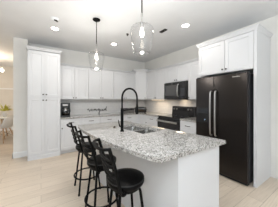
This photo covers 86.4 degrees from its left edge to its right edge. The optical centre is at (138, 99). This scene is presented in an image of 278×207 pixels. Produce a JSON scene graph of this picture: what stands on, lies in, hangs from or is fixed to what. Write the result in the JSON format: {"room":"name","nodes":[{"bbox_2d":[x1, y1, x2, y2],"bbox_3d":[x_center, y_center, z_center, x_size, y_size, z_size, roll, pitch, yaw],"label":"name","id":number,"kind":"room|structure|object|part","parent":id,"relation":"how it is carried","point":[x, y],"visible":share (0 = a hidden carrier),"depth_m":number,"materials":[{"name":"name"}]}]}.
{"room":"kitchen","nodes":[
{"label":"kitchen","id":0,"kind":"room"},
{"bbox_2d":[0,66,12,126],"bbox_3d":[-6.977,-0.040,5.767,4.730,2.800,0.120,0,0,-34],"label":"wall","id":1,"kind":"structure","parent":0,"point":[6,77],"depth_m":6.48,"materials":[{"name":"paint"}]},
{"bbox_2d":[13,37,27,152],"bbox_3d":[-2.894,-0.040,3.643,0.265,2.800,0.370,0,0,-34],"label":"wall","id":2,"kind":"structure","parent":0,"point":[19,48],"depth_m":3.48,"materials":[{"name":"paint"}]},
{"bbox_2d":[12,151,26,158],"bbox_3d":[-2.896,1.295,3.632,0.280,0.130,0.385,0,0,-34],"label":"baseboard","id":3,"kind":"structure","parent":2,"relation":"attached to","point":[23,153],"depth_m":3.47,"materials":[{"name":"white paint"}]},
{"bbox_2d":[28,43,144,114],"bbox_3d":[-1.272,-0.040,4.866,3.790,2.800,0.120,0,0,-34],"label":"wall","id":4,"kind":"structure","parent":0,"point":[67,56],"depth_m":4.69,"materials":[{"name":"paint"}]},
{"bbox_2d":[60,63,88,98],"bbox_3d":[-1.847,-0.473,4.180,0.741,0.943,0.390,0,0,-34],"label":"upper cabinet","id":5,"kind":"object","parent":4,"relation":"attached to","point":[73,78],"visible":0.92,"depth_m":4.04,"materials":[{"name":"paint"}]},
{"bbox_3d":[-1.921,-0.448,3.957,0.360,0.880,0.020,0,0,-33],"label":"door","id":6,"kind":"part","parent":5,"relation":"part of","materials":[{"name":"paint"}]},
{"bbox_3d":[-1.847,-0.922,4.180,0.741,0.045,0.390,0,0,-33],"label":"crown molding","id":7,"kind":"part","parent":5,"relation":"part of","materials":[{"name":"paint"}]},
{"bbox_3d":[-1.612,-0.448,4.162,0.360,0.880,0.020,0,0,-33],"label":"door","id":8,"kind":"part","parent":5,"relation":"part of","materials":[{"name":"paint"}]},
{"bbox_2d":[88,66,113,98],"bbox_3d":[-1.214,-0.473,4.599,0.776,0.943,0.390,0,0,-34],"label":"upper cabinet","id":9,"kind":"object","parent":4,"relation":"attached to","point":[100,80],"visible":0.97,"depth_m":4.45,"materials":[{"name":"paint"}]},
{"bbox_3d":[-1.296,-0.448,4.371,0.378,0.880,0.020,0,0,-33],"label":"door","id":10,"kind":"part","parent":9,"relation":"part of","materials":[{"name":"paint"}]},
{"bbox_3d":[-1.214,-0.922,4.599,0.776,0.045,0.390,0,0,-33],"label":"crown molding","id":11,"kind":"part","parent":9,"relation":"part of","materials":[{"name":"paint"}]},
{"bbox_3d":[-0.972,-0.448,4.585,0.378,0.880,0.020,0,0,-33],"label":"door","id":12,"kind":"part","parent":9,"relation":"part of","materials":[{"name":"paint"}]},
{"bbox_2d":[60,99,143,114],"bbox_3d":[-1.024,0.216,4.951,2.958,0.463,0.012,0,0,-34],"label":"backsplash","id":13,"kind":"structure","parent":4,"relation":"attached to","point":[77,106],"depth_m":4.76,"materials":[{"name":"tile"}]},
{"bbox_2d":[113,69,135,98],"bbox_3d":[-0.548,-0.473,5.039,0.820,0.943,0.390,0,0,-34],"label":"upper cabinet","id":14,"kind":"object","parent":4,"relation":"attached to","point":[122,80],"visible":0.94,"depth_m":4.88,"materials":[{"name":"paint"}]},
{"bbox_3d":[-0.639,-0.448,4.805,0.400,0.880,0.020,0,0,-33],"label":"door","id":15,"kind":"part","parent":14,"relation":"part of","materials":[{"name":"paint"}]},
{"bbox_3d":[-0.548,-0.922,5.039,0.820,0.045,0.390,0,0,-33],"label":"crown molding","id":16,"kind":"part","parent":14,"relation":"part of","materials":[{"name":"paint"}]},
{"bbox_3d":[-0.297,-0.448,5.032,0.400,0.880,0.020,0,0,-33],"label":"door","id":17,"kind":"part","parent":14,"relation":"part of","materials":[{"name":"paint"}]},
{"bbox_2d":[0,0,277,66],"bbox_3d":[-1.776,-1.490,1.343,8.520,0.100,14.200,0,0,-34],"label":"ceiling","id":18,"kind":"structure","parent":0,"point":[30,20],"depth_m":2.77,"materials":[{"name":"paint"}]},
{"bbox_2d":[50,17,58,21],"bbox_3d":[-1.501,-1.414,2.640,0.140,0.052,0.140,0,0,-34],"label":"smoke detector","id":19,"kind":"object","parent":18,"relation":"attached to","point":[54,19],"visible":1,"depth_m":2.60,"materials":[{"name":"plastic"}]},
{"bbox_2d":[88,17,99,63],"bbox_3d":[-0.765,-0.982,2.664,0.278,0.917,0.278,0,0,-34],"label":"pendant light","id":20,"kind":"object","parent":18,"relation":"hanging from","point":[95,19],"visible":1,"depth_m":2.65,"materials":[{"name":"black metal"}]},
{"bbox_2d":[95,44,97,59],"bbox_3d":[-0.765,-0.860,2.664,0.048,0.281,0.048,0,0,-33],"label":"socket","id":21,"kind":"object","parent":20,"relation":"attached to","point":[96,51],"depth_m":2.65,"materials":[{"name":"beige"}]},
{"bbox_2d":[130,0,153,54],"bbox_3d":[0.035,-0.992,1.750,0.278,0.897,0.278,0,0,-34],"label":"pendant light","id":22,"kind":"object","parent":18,"relation":"hanging from","point":[141,22],"visible":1,"depth_m":1.74,"materials":[{"name":"clear glass"}]},
{"bbox_2d":[140,13,143,36],"bbox_3d":[0.035,-0.879,1.750,0.048,0.281,0.048,0,0,-33],"label":"socket","id":23,"kind":"object","parent":22,"relation":"attached to","point":[141,23],"depth_m":1.74,"materials":[{"name":"beige"}]},
{"bbox_2d":[181,23,189,27],"bbox_3d":[0.905,-1.435,2.880,0.164,0.009,0.164,0,0,-34],"label":"recessed light","id":24,"kind":"object","parent":18,"relation":"in","point":[185,25],"visible":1,"depth_m":2.87,"materials":[{"name":"white paint"}]},
{"bbox_2d":[0,130,277,206],"bbox_3d":[-1.776,1.410,1.343,8.520,0.100,14.200,0,0,-34],"label":"floor","id":25,"kind":"structure","parent":0,"point":[45,182],"depth_m":2.31,"materials":[{"name":"beige wood"}]},
{"bbox_2d":[0,117,12,143],"bbox_3d":[-4.378,0.961,4.790,0.493,0.805,0.461,0,0,2],"label":"dining chair","id":26,"kind":"object","parent":25,"relation":"on","point":[7,122],"visible":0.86,"depth_m":4.70,"materials":[{"name":"white"}]},
{"bbox_2d":[0,115,12,138],"bbox_3d":[-4.961,0.986,5.159,1.100,0.756,1.100,0,0,-34],"label":"dining table","id":27,"kind":"object","parent":25,"relation":"on","point":[1,116],"visible":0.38,"depth_m":5.29,"materials":[{"name":"white"}]},
{"bbox_2d":[0,104,12,116],"bbox_3d":[-4.730,0.371,5.195,0.534,0.474,0.410,0,0,-2],"label":"potted plant","id":28,"kind":"object","parent":27,"relation":"on","point":[5,109],"visible":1,"depth_m":5.16,"materials":[{"name":"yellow plant"}]},
{"bbox_2d":[25,45,61,160],"bbox_3d":[-2.348,0.090,3.678,0.713,2.540,0.654,0,0,-34],"label":"pantry cabinet","id":29,"kind":"object","parent":25,"relation":"on","point":[43,64],"visible":1,"depth_m":3.42,"materials":[{"name":"paint"}]},
{"bbox_3d":[-2.326,-0.577,3.353,0.314,1.037,0.020,0,0,-33],"label":"door","id":30,"kind":"part","parent":29,"relation":"part of","materials":[{"name":"paint"}]},
{"bbox_3d":[-2.326,0.600,3.353,0.314,1.290,0.020,0,0,-33],"label":"door","id":31,"kind":"part","parent":29,"relation":"part of","materials":[{"name":"paint"}]},
{"bbox_3d":[-2.191,1.310,3.441,0.645,0.100,0.022,0,0,-33],"label":"toe molding","id":32,"kind":"part","parent":29,"relation":"part of","materials":[{"name":"paint"}]},
{"bbox_3d":[-2.280,-1.147,3.576,0.713,0.065,0.409,0,0,-33],"label":"crown molding","id":33,"kind":"part","parent":29,"relation":"part of","materials":[{"name":"paint"}]},
{"bbox_3d":[-2.057,-0.577,3.531,0.314,1.037,0.020,0,0,-33],"label":"door","id":34,"kind":"part","parent":29,"relation":"part of","materials":[{"name":"paint"}]},
{"bbox_3d":[-2.057,0.600,3.531,0.314,1.290,0.020,0,0,-33],"label":"door","id":35,"kind":"part","parent":29,"relation":"part of","materials":[{"name":"paint"}]},
{"bbox_2d":[60,118,81,153],"bbox_3d":[-1.870,0.924,3.992,0.491,0.872,0.658,0,0,-34],"label":"base cabinet","id":36,"kind":"object","parent":25,"relation":"on","point":[67,144],"visible":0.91,"depth_m":3.71,"materials":[{"name":"paint"}]},
{"bbox_3d":[-1.715,0.958,3.757,0.487,0.589,0.020,0,0,-33],"label":"door","id":37,"kind":"part","parent":36,"relation":"part of","materials":[{"name":"paint"}]},
{"bbox_3d":[-1.715,0.577,3.757,0.487,0.157,0.020,0,0,-33],"label":"drawer","id":38,"kind":"part","parent":36,"relation":"part of","materials":[{"name":"paint"}]},
{"bbox_2d":[67,123,100,196],"bbox_3d":[-0.841,0.862,2.273,0.488,0.996,0.394,0,0,-34],"label":"bar stool","id":39,"kind":"object","parent":25,"relation":"on","point":[79,148],"visible":0.77,"depth_m":2.17,"materials":[{"name":"black metal"}]},
{"bbox_3d":[-0.938,1.064,2.327,0.177,0.587,0.025,0,0,11],"label":"leg","id":40,"kind":"part","parent":39,"relation":"part of","materials":[{"name":"black metal"}]},
{"bbox_3d":[-0.822,0.574,2.105,0.051,0.419,0.195,0,0,38],"label":"post","id":41,"kind":"part","parent":39,"relation":"part of","materials":[{"name":"black metal"}]},
{"bbox_3d":[-0.830,1.064,2.164,0.025,0.587,0.177,0,0,12],"label":"leg","id":42,"kind":"part","parent":39,"relation":"part of","materials":[{"name":"black metal"}]},
{"bbox_3d":[-0.802,0.719,2.299,0.338,0.067,0.338,0,0,-33],"label":"seat","id":43,"kind":"part","parent":39,"relation":"part of","materials":[{"name":"black leather"}]},
{"bbox_2d":[81,117,100,141],"bbox_3d":[-1.452,0.924,4.269,0.508,0.872,0.658,0,0,-34],"label":"base cabinet","id":44,"kind":"object","parent":25,"relation":"on","point":[92,120],"visible":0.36,"depth_m":4.01,"materials":[{"name":"paint"}]},
{"bbox_3d":[-1.297,0.958,4.034,0.504,0.589,0.020,0,0,-33],"label":"door","id":45,"kind":"part","parent":44,"relation":"part of","materials":[{"name":"paint"}]},
{"bbox_3d":[-1.297,0.577,4.034,0.504,0.157,0.020,0,0,-33],"label":"drawer","id":46,"kind":"part","parent":44,"relation":"part of","materials":[{"name":"paint"}]},
{"bbox_2d":[75,130,118,206],"bbox_3d":[-0.476,0.862,1.722,0.488,0.996,0.394,0,0,-35],"label":"bar stool","id":47,"kind":"object","parent":25,"relation":"on","point":[94,162],"visible":0.84,"depth_m":1.62,"materials":[{"name":"black metal"}]},
{"bbox_3d":[-0.636,0.378,1.607,0.093,0.025,0.358,0,0,-35],"label":"rail","id":48,"kind":"part","parent":47,"relation":"part of","materials":[{"name":"black metal"}]},
{"bbox_3d":[-0.574,1.064,1.772,0.177,0.587,0.025,0,0,9],"label":"leg","id":49,"kind":"part","parent":47,"relation":"part of","materials":[{"name":"black metal"}]},
{"bbox_3d":[-0.451,0.574,1.554,0.051,0.419,0.195,0,0,36],"label":"post","id":50,"kind":"part","parent":47,"relation":"part of","materials":[{"name":"black metal"}]},
{"bbox_3d":[-0.461,1.064,1.612,0.025,0.587,0.177,0,0,9],"label":"leg","id":51,"kind":"part","parent":47,"relation":"part of","materials":[{"name":"black metal"}]},
{"bbox_3d":[-0.438,0.719,1.749,0.338,0.067,0.338,0,0,-35],"label":"seat","id":52,"kind":"part","parent":47,"relation":"part of","materials":[{"name":"black leather"}]},
{"bbox_3d":[-0.415,1.064,1.885,0.025,0.587,0.177,0,0,9],"label":"leg","id":53,"kind":"part","parent":47,"relation":"part of","materials":[{"name":"black metal"}]},
{"bbox_2d":[101,116,117,122],"bbox_3d":[-1.019,0.924,4.556,0.528,0.872,0.658,0,0,-34],"label":"base cabinet","id":54,"kind":"object","parent":25,"relation":"on","point":[105,119],"visible":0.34,"depth_m":4.31,"materials":[{"name":"paint"}]},
{"bbox_2d":[92,138,143,206],"bbox_3d":[-0.160,0.862,1.332,0.488,0.996,0.394,0,0,-29],"label":"bar stool","id":55,"kind":"object","parent":25,"relation":"on","point":[123,181],"visible":1,"depth_m":1.24,"materials":[{"name":"black metal"}]},
{"bbox_3d":[-0.334,0.378,1.238,0.093,0.025,0.358,0,0,-28],"label":"rail","id":56,"kind":"part","parent":55,"relation":"part of","materials":[{"name":"black metal"}]},
{"bbox_3d":[-0.300,0.574,1.428,0.196,0.419,0.052,0,0,-11],"label":"post","id":57,"kind":"part","parent":55,"relation":"part of","materials":[{"name":"black metal"}]},
{"bbox_3d":[-0.252,1.064,1.393,0.177,0.587,0.025,0,0,16],"label":"leg","id":58,"kind":"part","parent":55,"relation":"part of","materials":[{"name":"black metal"}]},
{"bbox_3d":[-0.155,0.574,1.162,0.051,0.419,0.195,0,0,43],"label":"post","id":59,"kind":"part","parent":55,"relation":"part of","materials":[{"name":"black metal"}]},
{"bbox_3d":[-0.159,1.064,1.222,0.025,0.587,0.177,0,0,16],"label":"leg","id":60,"kind":"part","parent":55,"relation":"part of","materials":[{"name":"black metal"}]},
{"bbox_3d":[-0.119,0.719,1.354,0.338,0.067,0.338,0,0,-29],"label":"seat","id":61,"kind":"part","parent":55,"relation":"part of","materials":[{"name":"black leather"}]},
{"bbox_3d":[-0.119,0.774,1.354,0.292,0.042,0.292,0,0,-29],"label":"swivel plate","id":62,"kind":"part","parent":55,"relation":"part of","materials":[{"name":"black metal"}]},
{"bbox_3d":[0.013,1.064,1.315,0.177,0.587,0.025,0,0,16],"label":"leg","id":63,"kind":"part","parent":55,"relation":"part of","materials":[{"name":"black metal"}]},
{"bbox_2d":[118,114,139,123],"bbox_3d":[-0.464,0.924,4.923,0.798,0.872,0.658,0,0,-34],"label":"base cabinet","id":64,"kind":"object","parent":25,"relation":"on","point":[135,118],"visible":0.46,"depth_m":4.74,"materials":[{"name":"paint"}]},
{"bbox_3d":[-0.142,0.958,4.799,0.394,0.589,0.020,0,0,-33],"label":"door","id":65,"kind":"part","parent":64,"relation":"part of","materials":[{"name":"paint"}]},
{"bbox_2d":[140,114,157,126],"bbox_3d":[0.520,0.924,4.678,0.688,0.872,0.950,0,0,-34],"label":"base cabinet","id":66,"kind":"object","parent":25,"relation":"on","point":[144,119],"visible":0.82,"depth_m":4.48,"materials":[{"name":"paint"}]},
{"bbox_2d":[60,111,168,118],"bbox_3d":[-0.595,0.467,4.298,2.959,0.038,1.547,0,0,-34],"label":"countertop","id":67,"kind":"structure","parent":66,"relation":"on","point":[155,114],"depth_m":4.42,"materials":[{"name":"stone"}]},
{"bbox_2d":[60,103,69,116],"bbox_3d":[-1.952,0.268,3.933,0.236,0.360,0.264,0,0,-26],"label":"coffee maker","id":68,"kind":"object","parent":67,"relation":"on","point":[64,107],"visible":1,"depth_m":3.84,"materials":[{"name":"black plastic"}]},
{"bbox_3d":[-1.991,0.293,4.006,0.230,0.230,0.100,0,0,-25],"label":"water tank","id":69,"kind":"part","parent":68,"relation":"part of","materials":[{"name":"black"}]},
{"bbox_2d":[123,108,133,112],"bbox_3d":[-0.380,0.370,5.011,0.416,0.155,0.259,0,0,-27],"label":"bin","id":70,"kind":"object","parent":67,"relation":"on","point":[128,111],"visible":0.73,"depth_m":4.92,"materials":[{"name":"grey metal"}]},
{"bbox_2d":[135,107,146,111],"bbox_3d":[0.068,0.349,5.095,0.425,0.197,0.194,0,0,4],"label":"toaster","id":71,"kind":"object","parent":67,"relation":"on","point":[140,109],"visible":0.75,"depth_m":5.00,"materials":[{"name":"black"}]},
{"bbox_3d":[0.378,0.958,4.356,0.020,0.589,0.566,0,0,-33],"label":"door","id":72,"kind":"part","parent":66,"relation":"part of","materials":[{"name":"paint"}]},
{"bbox_3d":[0.378,0.577,4.356,0.020,0.157,0.566,0,0,-33],"label":"drawer","id":73,"kind":"part","parent":66,"relation":"part of","materials":[{"name":"paint"}]},
{"bbox_2d":[92,138,218,206],"bbox_3d":[0.027,0.924,2.182,0.698,0.871,1.944,0,0,-40],"label":"base cabinet","id":74,"kind":"object","parent":25,"relation":"on","point":[192,180],"visible":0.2,"depth_m":1.47,"materials":[{"name":"paint"}]},
{"bbox_3d":[-0.261,0.924,1.988,0.004,0.871,1.832,0,0,-40],"label":"seating panel","id":75,"kind":"part","parent":74,"relation":"part of","materials":[{"name":"paint"}]},
{"bbox_2d":[78,121,225,162],"bbox_3d":[-0.071,0.469,2.114,1.188,0.038,1.940,0,0,-34],"label":"countertop","id":76,"kind":"structure","parent":74,"relation":"on","point":[162,145],"depth_m":1.62,"materials":[{"name":"stone"}]},
{"bbox_2d":[118,88,137,131],"bbox_3d":[-0.151,0.138,2.192,0.320,0.623,0.102,0,0,-40],"label":"tap","id":77,"kind":"object","parent":76,"relation":"on","point":[126,89],"visible":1,"depth_m":2.08,"materials":[{"name":"black metal"}]},
{"bbox_2d":[124,126,155,133],"bbox_3d":[-0.021,0.576,2.318,0.380,0.184,0.688,0,0,-40],"label":"sink","id":78,"kind":"object","parent":76,"relation":"in","point":[131,128],"visible":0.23,"depth_m":2.40,"materials":[{"name":"metal"}]},
{"bbox_3d":[-0.133,0.578,2.451,0.360,0.180,0.323,0,0,-40],"label":"bowl","id":79,"kind":"part","parent":78,"relation":"part of","materials":[{"name":"metal"}]},
{"bbox_3d":[0.090,0.578,2.186,0.360,0.180,0.323,0,0,-40],"label":"bowl","id":80,"kind":"part","parent":78,"relation":"part of","materials":[{"name":"metal"}]},
{"bbox_3d":[0.603,0.924,1.456,0.655,0.871,0.020,0,0,-33],"label":"panel","id":81,"kind":"part","parent":74,"relation":"part of","materials":[{"name":"paint"}]},
{"bbox_2d":[156,106,195,130],"bbox_3d":[0.963,0.761,3.934,0.732,1.138,0.772,0,0,-34],"label":"range","id":82,"kind":"object","parent":25,"relation":"on","point":[171,121],"visible":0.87,"depth_m":3.85,"materials":[{"name":"black metal"}]},
{"bbox_3d":[0.690,0.560,3.753,0.077,0.044,0.692,0,0,-33],"label":"handle","id":83,"kind":"part","parent":82,"relation":"part of","materials":[{"name":"silver metal"}]},
{"bbox_3d":[0.734,0.825,3.783,0.040,0.640,0.760,0,0,-33],"label":"oven door","id":84,"kind":"part","parent":82,"relation":"part of","materials":[{"name":"black"}]},
{"bbox_2d":[158,114,191,118],"bbox_3d":[0.997,0.446,3.956,0.650,0.016,0.772,0,0,-33],"label":"cooktop","id":85,"kind":"object","parent":82,"relation":"in","point":[171,116],"depth_m":3.86,"materials":[{"name":"grey glass"}]},
{"bbox_3d":[1.231,0.316,4.111,0.090,0.247,0.772,0,0,-33],"label":"control panel","id":86,"kind":"part","parent":82,"relation":"part of","materials":[{"name":"black metal"}]},
{"bbox_2d":[180,121,195,133],"bbox_3d":[1.336,0.924,3.447,0.688,0.872,0.440,0,0,-34],"label":"base cabinet","id":87,"kind":"object","parent":25,"relation":"on","point":[185,126],"visible":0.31,"depth_m":3.27,"materials":[{"name":"paint"}]},
{"bbox_2d":[180,117,195,122],"bbox_3d":[1.343,0.467,3.457,0.656,0.038,0.432,0,0,-34],"label":"countertop","id":88,"kind":"structure","parent":87,"relation":"on","point":[192,119],"depth_m":3.32,"materials":[{"name":"stone"}]},
{"bbox_3d":[1.089,0.820,3.283,0.020,0.274,0.436,0,0,-33],"label":"drawer","id":89,"kind":"part","parent":87,"relation":"part of","materials":[{"name":"paint"}]},
{"bbox_2d":[196,71,253,185],"bbox_3d":[1.684,0.459,2.826,0.791,1.803,0.905,0,0,-34],"label":"refrigerator","id":90,"kind":"object","parent":25,"relation":"on","point":[224,103],"visible":0.88,"depth_m":2.47,"materials":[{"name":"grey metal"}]},
{"bbox_3d":[1.298,0.440,2.891,0.075,1.730,0.371,0,0,-33],"label":"freezer door","id":91,"kind":"part","parent":90,"relation":"part of","materials":[{"name":"black metal"}]},
{"bbox_3d":[1.319,0.253,2.730,0.076,0.841,0.027,0,0,-33],"label":"handle","id":92,"kind":"part","parent":90,"relation":"part of","materials":[{"name":"silver metal"}]},
{"bbox_3d":[1.369,0.253,2.655,0.076,0.841,0.027,0,0,-33],"label":"handle","id":93,"kind":"part","parent":90,"relation":"part of","materials":[{"name":"silver metal"}]},
{"bbox_3d":[1.549,0.440,2.510,0.075,1.730,0.526,0,0,-33],"label":"fridge door","id":94,"kind":"part","parent":90,"relation":"part of","materials":[{"name":"black metal"}]},
{"bbox_2d":[196,24,272,187],"bbox_3d":[1.767,0.109,2.848,0.639,2.502,1.078,0,0,-34],"label":"tall cabinet","id":95,"kind":"object","parent":25,"relation":"on","point":[246,49],"visible":1,"depth_m":2.45,"materials":[{"name":"paint"}]},
{"bbox_3d":[1.405,-0.781,2.896,0.020,0.578,0.523,0,0,-33],"label":"door","id":96,"kind":"part","parent":95,"relation":"part of","materials":[{"name":"paint"}]},
{"bbox_3d":[1.767,-1.109,2.848,0.639,0.065,1.078,0,0,-33],"label":"crown molding","id":97,"kind":"part","parent":95,"relation":"part of","materials":[{"name":"paint"}]},
{"bbox_3d":[1.671,-0.781,2.493,0.020,0.578,0.431,0,0,-33],"label":"door","id":98,"kind":"part","parent":95,"relation":"part of","materials":[{"name":"paint"}]},
{"bbox_3d":[2.048,0.140,2.454,0.605,2.440,0.042,0,0,-33],"label":"panel","id":99,"kind":"part","parent":95,"relation":"part of","materials":[{"name":"paint"}]},
{"bbox_2d":[145,15,277,178],"bbox_3d":[2.955,-0.040,1.776,0.150,2.800,9.700,0,0,-34],"label":"wall","id":100,"kind":"structure","parent":0,"point":[271,24],"depth_m":2.60,"materials":[{"name":"paint"}]},
{"bbox_2d":[131,69,150,98],"bbox_3d":[0.110,-0.519,5.293,0.704,1.035,0.684,0,0,-34],"label":"upper cabinet","id":101,"kind":"object","parent":100,"relation":"attached to","point":[140,75],"visible":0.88,"depth_m":5.10,"materials":[{"name":"paint"}]},
{"bbox_3d":[0.064,-0.482,5.104,0.379,0.949,0.020,0,0,12],"label":"door","id":102,"kind":"part","parent":101,"relation":"part of","materials":[{"name":"paint"}]},
{"bbox_3d":[0.110,-0.997,5.293,0.704,0.080,0.684,0,0,-34],"label":"crown molding","id":103,"kind":"part","parent":101,"relation":"part of","materials":[{"name":"paint"}]},
{"bbox_2d":[146,67,166,98],"bbox_3d":[0.648,-0.473,4.750,0.405,0.943,0.960,0,0,-34],"label":"upper cabinet","id":104,"kind":"object","parent":100,"relation":"attached to","point":[156,78],"visible":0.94,"depth_m":4.63,"materials":[{"name":"paint"}]},
{"bbox_3d":[0.389,-0.448,4.866,0.020,0.880,0.470,0,0,-33],"label":"door","id":105,"kind":"part","parent":104,"relation":"part of","materials":[{"name":"paint"}]},
{"bbox_3d":[0.648,-0.922,4.750,0.405,0.045,0.960,0,0,-33],"label":"crown molding","id":106,"kind":"part","parent":104,"relation":"part of","materials":[{"name":"paint"}]},
{"bbox_3d":[0.654,-0.448,4.466,0.020,0.880,0.470,0,0,-33],"label":"door","id":107,"kind":"part","parent":104,"relation":"part of","materials":[{"name":"paint"}]},
{"bbox_2d":[144,99,195,113],"bbox_3d":[0.979,0.204,4.616,0.012,0.488,2.758,0,0,-34],"label":"backsplash","id":108,"kind":"structure","parent":100,"relation":"attached to","point":[160,106],"depth_m":4.79,"materials":[{"name":"tile"}]},
{"bbox_2d":[165,61,187,82],"bbox_3d":[1.124,-0.708,4.032,0.405,0.475,0.763,0,0,-34],"label":"upper cabinet","id":109,"kind":"object","parent":100,"relation":"attached to","point":[177,72],"visible":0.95,"depth_m":3.90,"materials":[{"name":"paint"}]},
{"bbox_3d":[0.892,-0.682,4.106,0.020,0.412,0.372,0,0,-33],"label":"door","id":110,"kind":"part","parent":109,"relation":"part of","materials":[{"name":"paint"}]},
{"bbox_3d":[1.124,-0.922,4.032,0.405,0.045,0.763,0,0,-33],"label":"crown molding","id":111,"kind":"part","parent":109,"relation":"part of","materials":[{"name":"paint"}]},
{"bbox_2d":[164,81,191,99],"bbox_3d":[1.077,-0.228,4.012,0.474,0.464,0.758,0,0,-34],"label":"microwave oven","id":112,"kind":"object","parent":109,"relation":"attached to","point":[174,90],"visible":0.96,"depth_m":3.84,"materials":[{"name":"black metal"}]},
{"bbox_3d":[0.885,-0.234,3.999,0.030,0.440,0.563,0,0,-33],"label":"door","id":113,"kind":"part","parent":112,"relation":"part of","materials":[{"name":"black glass"}]},
{"bbox_3d":[1.094,-0.234,3.683,0.030,0.440,0.187,0,0,-33],"label":"control panel","id":114,"kind":"part","parent":112,"relation":"part of","materials":[{"name":"black"}]},
{"bbox_3d":[1.102,-0.682,3.788,0.020,0.412,0.372,0,0,-33],"label":"door","id":115,"kind":"part","parent":109,"relation":"part of","materials":[{"name":"paint"}]},
{"bbox_2d":[187,58,199,98],"bbox_3d":[1.458,-0.473,3.527,0.405,0.943,0.448,0,0,-34],"label":"upper cabinet","id":116,"kind":"object","parent":100,"relation":"attached to","point":[193,64],"visible":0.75,"depth_m":3.52,"materials":[{"name":"paint"}]},
{"bbox_3d":[1.458,-0.922,3.527,0.405,0.045,0.448,0,0,-33],"label":"crown molding","id":117,"kind":"part","parent":116,"relation":"part of","materials":[{"name":"paint"}]}
]}

